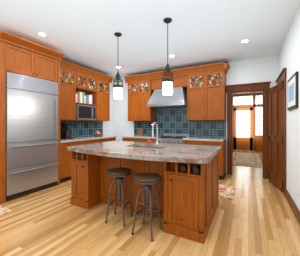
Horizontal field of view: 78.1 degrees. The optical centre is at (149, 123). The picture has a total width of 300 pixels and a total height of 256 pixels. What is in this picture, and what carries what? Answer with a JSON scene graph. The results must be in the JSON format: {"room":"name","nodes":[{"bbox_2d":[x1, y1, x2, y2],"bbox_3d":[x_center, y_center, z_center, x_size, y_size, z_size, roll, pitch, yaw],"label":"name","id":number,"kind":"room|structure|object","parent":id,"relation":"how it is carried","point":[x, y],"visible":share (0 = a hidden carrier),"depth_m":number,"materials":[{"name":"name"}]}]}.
{"room":"kitchen","nodes":[
{"label":"kitchen","id":0,"kind":"room"},
{"bbox_2d":[103,79,113,135],"bbox_3d":[-2.818,-0.145,3.667,0.120,2.850,6.670,0,0,28],"label":"wall","id":1,"kind":"structure","parent":0,"point":[108,128],"depth_m":6.35,"materials":[{"name":"white paint"}]},
{"bbox_2d":[0,34,59,81],"bbox_3d":[-2.411,-1.160,3.576,0.680,0.600,0.930,0,0,28],"label":"upper cabinet","id":2,"kind":"object","parent":1,"relation":"attached to","point":[17,56],"depth_m":3.31,"materials":[{"name":"brown wood"}]},
{"bbox_2d":[60,58,75,121],"bbox_3d":[-2.150,-0.775,4.400,0.368,1.370,0.651,0,0,28],"label":"upper cabinet","id":3,"kind":"object","parent":1,"relation":"attached to","point":[67,69],"depth_m":4.39,"materials":[{"name":"brown wood"}]},
{"bbox_2d":[76,66,87,93],"bbox_3d":[-1.904,-1.180,4.862,0.368,0.560,0.397,0,0,28],"label":"upper cabinet","id":4,"kind":"object","parent":1,"relation":"attached to","point":[81,72],"depth_m":4.75,"materials":[{"name":"brown wood"}]},
{"bbox_2d":[76,102,95,121],"bbox_3d":[-1.833,-0.305,4.913,0.387,0.380,0.494,0,0,28],"label":"microwave","id":5,"kind":"object","parent":1,"relation":"attached to","point":[83,113],"depth_m":4.86,"materials":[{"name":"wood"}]},
{"bbox_2d":[80,70,95,93],"bbox_3d":[-1.762,-1.180,5.129,0.368,0.560,0.398,0,0,28],"label":"upper cabinet","id":6,"kind":"object","parent":1,"relation":"attached to","point":[91,73],"depth_m":5.06,"materials":[{"name":"brown wood"}]},
{"bbox_2d":[88,71,111,121],"bbox_3d":[-1.535,-0.775,5.556,0.368,1.370,0.569,0,0,28],"label":"upper cabinet","id":7,"kind":"object","parent":1,"relation":"attached to","point":[101,99],"depth_m":5.41,"materials":[{"name":"brown wood"}]},
{"bbox_2d":[0,150,299,255],"bbox_3d":[0.830,1.320,4.542,7.200,0.080,12.000,0,0,28],"label":"floor","id":8,"kind":"structure","parent":0,"point":[256,216],"depth_m":2.27,"materials":[{"name":"brown wood"}]},
{"bbox_2d":[0,205,11,214],"bbox_3d":[-2.649,1.273,2.484,0.890,0.012,1.000,0,0,28],"label":"area rug","id":9,"kind":"object","parent":8,"relation":"on","point":[3,210],"visible":1,"depth_m":2.71,"materials":[{"name":"fabric"}]},
{"bbox_2d":[0,70,59,202],"bbox_3d":[-2.407,0.213,3.574,0.670,2.135,0.922,0,0,28],"label":"refrigerator","id":10,"kind":"object","parent":8,"relation":"on","point":[53,105],"depth_m":3.30,"materials":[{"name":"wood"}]},
{"bbox_2d":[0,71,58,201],"bbox_3d":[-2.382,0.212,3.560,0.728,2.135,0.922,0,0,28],"label":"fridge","id":11,"kind":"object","parent":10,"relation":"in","point":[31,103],"depth_m":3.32,"materials":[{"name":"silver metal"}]},
{"bbox_2d":[60,138,95,182],"bbox_3d":[-1.949,0.840,4.491,0.638,0.880,0.996,0,0,28],"label":"base cabinet","id":12,"kind":"object","parent":8,"relation":"on","point":[65,155],"depth_m":4.06,"materials":[{"name":"brown wood"}]},
{"bbox_2d":[60,134,115,141],"bbox_3d":[-1.726,0.380,4.883,0.663,0.040,1.898,0,0,28],"label":"countertop","id":13,"kind":"structure","parent":12,"relation":"on","point":[93,135],"depth_m":4.59,"materials":[{"name":"grey stone"}]},
{"bbox_2d":[96,138,115,142],"bbox_3d":[-1.536,0.840,5.268,0.638,0.880,0.999,0,0,28],"label":"base cabinet","id":14,"kind":"object","parent":8,"relation":"on","point":[98,140],"depth_m":5.11,"materials":[{"name":"brown wood"}]},
{"bbox_2d":[105,167,132,226],"bbox_3d":[-0.412,0.948,2.484,0.342,0.664,0.342,0,0,28],"label":"stool","id":15,"kind":"object","parent":8,"relation":"on","point":[118,173],"visible":0.98,"depth_m":2.43,"materials":[{"name":"grey metal"}]},
{"bbox_2d":[122,138,137,141],"bbox_3d":[-0.406,0.840,5.623,0.604,0.880,0.648,0,0,28],"label":"base cabinet","id":16,"kind":"object","parent":8,"relation":"on","point":[123,139],"depth_m":5.34,"materials":[{"name":"brown wood"}]},
{"bbox_2d":[70,146,218,243],"bbox_3d":[-0.094,0.845,2.943,2.100,0.870,1.121,0,0,28],"label":"kitchen island","id":17,"kind":"object","parent":8,"relation":"on","point":[187,187],"depth_m":2.50,"materials":[{"name":"brown wood"}]},
{"bbox_2d":[67,142,221,165],"bbox_3d":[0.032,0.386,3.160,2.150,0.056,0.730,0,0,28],"label":"island countertop","id":18,"kind":"structure","parent":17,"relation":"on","point":[166,146],"depth_m":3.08,"materials":[{"name":"grey stone"}]},
{"bbox_2d":[147,122,160,144],"bbox_3d":[0.037,0.161,3.260,0.281,0.395,0.245,0,0,28],"label":"faucet","id":19,"kind":"object","parent":18,"relation":"on","point":[149,141],"depth_m":3.27,"materials":[{"name":"silver metal"}]},
{"bbox_2d":[131,173,161,241],"bbox_3d":[-0.030,0.948,2.202,0.342,0.664,0.342,0,0,28],"label":"stool","id":20,"kind":"object","parent":8,"relation":"on","point":[147,180],"visible":0.98,"depth_m":2.16,"materials":[{"name":"grey metal"}]},
{"bbox_2d":[138,138,154,142],"bbox_3d":[0.027,0.840,5.393,0.612,0.880,0.648,0,0,28],"label":"base cabinet","id":21,"kind":"object","parent":8,"relation":"on","point":[139,139],"depth_m":5.10,"materials":[{"name":"brown wood"}]},
{"bbox_2d":[122,134,163,137],"bbox_3d":[-0.193,0.380,5.497,1.098,0.040,0.655,0,0,28],"label":"countertop","id":22,"kind":"structure","parent":21,"relation":"on","point":[135,135],"depth_m":5.41,"materials":[{"name":"grey stone"}]},
{"bbox_2d":[155,133,189,143],"bbox_3d":[0.615,0.780,5.033,0.760,1.000,0.711,0,0,28],"label":"range","id":23,"kind":"object","parent":8,"relation":"on","point":[169,138],"visible":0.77,"depth_m":4.87,"materials":[{"name":"silver metal"}]},
{"bbox_2d":[183,142,205,144],"bbox_3d":[1.203,0.840,4.767,0.524,0.880,0.648,0,0,28],"label":"base cabinet","id":24,"kind":"object","parent":8,"relation":"on","point":[189,143],"depth_m":4.47,"materials":[{"name":"brown wood"}]},
{"bbox_2d":[206,142,225,179],"bbox_3d":[1.565,0.840,4.575,0.532,0.880,0.648,0,0,28],"label":"base cabinet","id":25,"kind":"object","parent":8,"relation":"on","point":[222,154],"depth_m":4.21,"materials":[{"name":"brown wood"}]},
{"bbox_2d":[183,138,225,141],"bbox_3d":[1.380,0.380,4.660,0.938,0.040,0.655,0,0,28],"label":"countertop","id":26,"kind":"structure","parent":25,"relation":"on","point":[184,139],"depth_m":4.44,"materials":[{"name":"grey stone"}]},
{"bbox_2d":[219,184,235,199],"bbox_3d":[0.989,1.272,3.744,1.330,0.013,0.700,0,0,28],"label":"area rug","id":27,"kind":"object","parent":8,"relation":"on","point":[226,191],"visible":0.33,"depth_m":3.47,"materials":[{"name":"multicoloured fabric"}]},
{"bbox_2d":[233,152,261,167],"bbox_3d":[3.533,1.272,6.899,1.000,0.013,2.900,0,0,28],"label":"rug","id":28,"kind":"object","parent":8,"relation":"on","point":[246,159],"visible":0.83,"depth_m":6.60,"materials":[{"name":"beige fabric"}]},
{"bbox_2d":[0,0,299,78],"bbox_3d":[0.830,-1.610,4.542,7.200,0.080,12.000,0,0,28],"label":"ceiling","id":29,"kind":"structure","parent":0,"point":[82,32],"depth_m":3.07,"materials":[{"name":"white paint"}]},
{"bbox_2d":[37,32,47,36],"bbox_3d":[-1.883,-1.565,3.232,0.170,0.007,0.170,0,0,28],"label":"recessed light","id":30,"kind":"object","parent":29,"relation":"in","point":[43,34],"visible":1,"depth_m":3.23,"materials":[{"name":"white plastic"}]},
{"bbox_2d":[113,32,122,98],"bbox_3d":[-0.559,-1.006,3.231,0.168,1.127,0.168,0,0,28],"label":"pendant light","id":31,"kind":"object","parent":29,"relation":"hanging from","point":[117,91],"visible":1,"depth_m":3.18,"materials":[{"name":"white glass"}]},
{"bbox_2d":[162,18,172,94],"bbox_3d":[0.267,-1.006,2.792,0.168,1.127,0.168,0,0,28],"label":"pendant light","id":32,"kind":"object","parent":29,"relation":"hanging from","point":[167,86],"visible":1,"depth_m":2.75,"materials":[{"name":"white glass"}]},
{"bbox_2d":[240,39,249,42],"bbox_3d":[1.794,-1.565,3.497,0.170,0.007,0.170,0,0,28],"label":"recessed light","id":33,"kind":"object","parent":29,"relation":"in","point":[245,41],"visible":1,"depth_m":3.50,"materials":[{"name":"white plastic"}]},
{"bbox_2d":[114,55,277,173],"bbox_3d":[0.911,-0.145,5.377,4.860,2.850,0.150,0,0,28],"label":"wall","id":34,"kind":"structure","parent":0,"point":[262,69],"depth_m":4.63,"materials":[{"name":"white paint"}]},
{"bbox_2d":[126,74,141,121],"bbox_3d":[-0.405,-0.775,5.781,0.458,1.370,0.368,0,0,28],"label":"upper cabinet","id":35,"kind":"object","parent":34,"relation":"attached to","point":[134,82],"depth_m":5.60,"materials":[{"name":"brown wood"}]},
{"bbox_2d":[142,74,157,121],"bbox_3d":[-0.103,-0.775,5.620,0.458,1.370,0.368,0,0,28],"label":"upper cabinet","id":36,"kind":"object","parent":34,"relation":"attached to","point":[149,113],"depth_m":5.46,"materials":[{"name":"brown wood"}]},
{"bbox_2d":[146,68,185,105],"bbox_3d":[0.527,-1.005,5.166,1.080,0.910,0.578,0,0,28],"label":"range hood","id":37,"kind":"object","parent":34,"relation":"attached to","point":[154,85],"depth_m":5.03,"materials":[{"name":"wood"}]},
{"bbox_2d":[186,66,205,121],"bbox_3d":[1.281,-0.775,4.884,0.517,1.370,0.368,0,0,28],"label":"upper cabinet","id":38,"kind":"object","parent":34,"relation":"attached to","point":[193,105],"depth_m":4.74,"materials":[{"name":"brown wood"}]},
{"bbox_2d":[206,62,225,121],"bbox_3d":[1.637,-0.775,4.695,0.518,1.370,0.368,0,0,28],"label":"upper cabinet","id":39,"kind":"object","parent":34,"relation":"attached to","point":[216,72],"depth_m":4.52,"materials":[{"name":"brown wood"}]},
{"bbox_2d":[226,81,270,178],"bbox_3d":[2.460,0.150,4.553,1.109,2.260,0.250,0,0,28],"label":"trim","id":40,"kind":"structure","parent":34,"relation":"attached to","point":[262,87],"depth_m":4.48,"materials":[{"name":"brown wood"}]},
{"bbox_2d":[278,4,299,210],"bbox_3d":[1.466,-0.145,1.372,0.120,2.850,6.400,0,0,28],"label":"wall","id":41,"kind":"structure","parent":0,"point":[289,56],"depth_m":2.80,"materials":[{"name":"white paint"}]},
{"bbox_2d":[275,68,299,224],"bbox_3d":[1.440,0.150,1.376,0.171,2.260,6.382,0,0,28],"label":"trim","id":42,"kind":"structure","parent":41,"relation":"attached to","point":[281,77],"depth_m":3.25,"materials":[{"name":"brown wood"}]},
{"bbox_2d":[268,82,283,192],"bbox_3d":[2.567,0.245,3.733,0.108,2.050,0.775,0,0,15],"label":"door","id":43,"kind":"structure","parent":42,"relation":"attached to","point":[276,136],"depth_m":3.70,"materials":[{"name":"brown wood"}]},
{"bbox_2d":[287,71,297,110],"bbox_3d":[2.107,-0.460,2.742,0.029,0.480,0.620,0,0,28],"label":"picture frame","id":44,"kind":"object","parent":41,"relation":"attached to","point":[292,92],"visible":1,"depth_m":2.65,"materials":[{"name":"white paper"}]},
{"bbox_3d":[4.686,-0.145,8.919,1.800,2.850,0.150,0,0,28],"label":"wall","id":45,"kind":"structure","parent":0,"visible":0},
{"bbox_2d":[233,92,261,151],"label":"door","id":46,"kind":"structure","parent":45,"relation":"attached to","point":[247,121],"depth_m":8.87,"materials":[{"name":"brown wood"}]}
]}

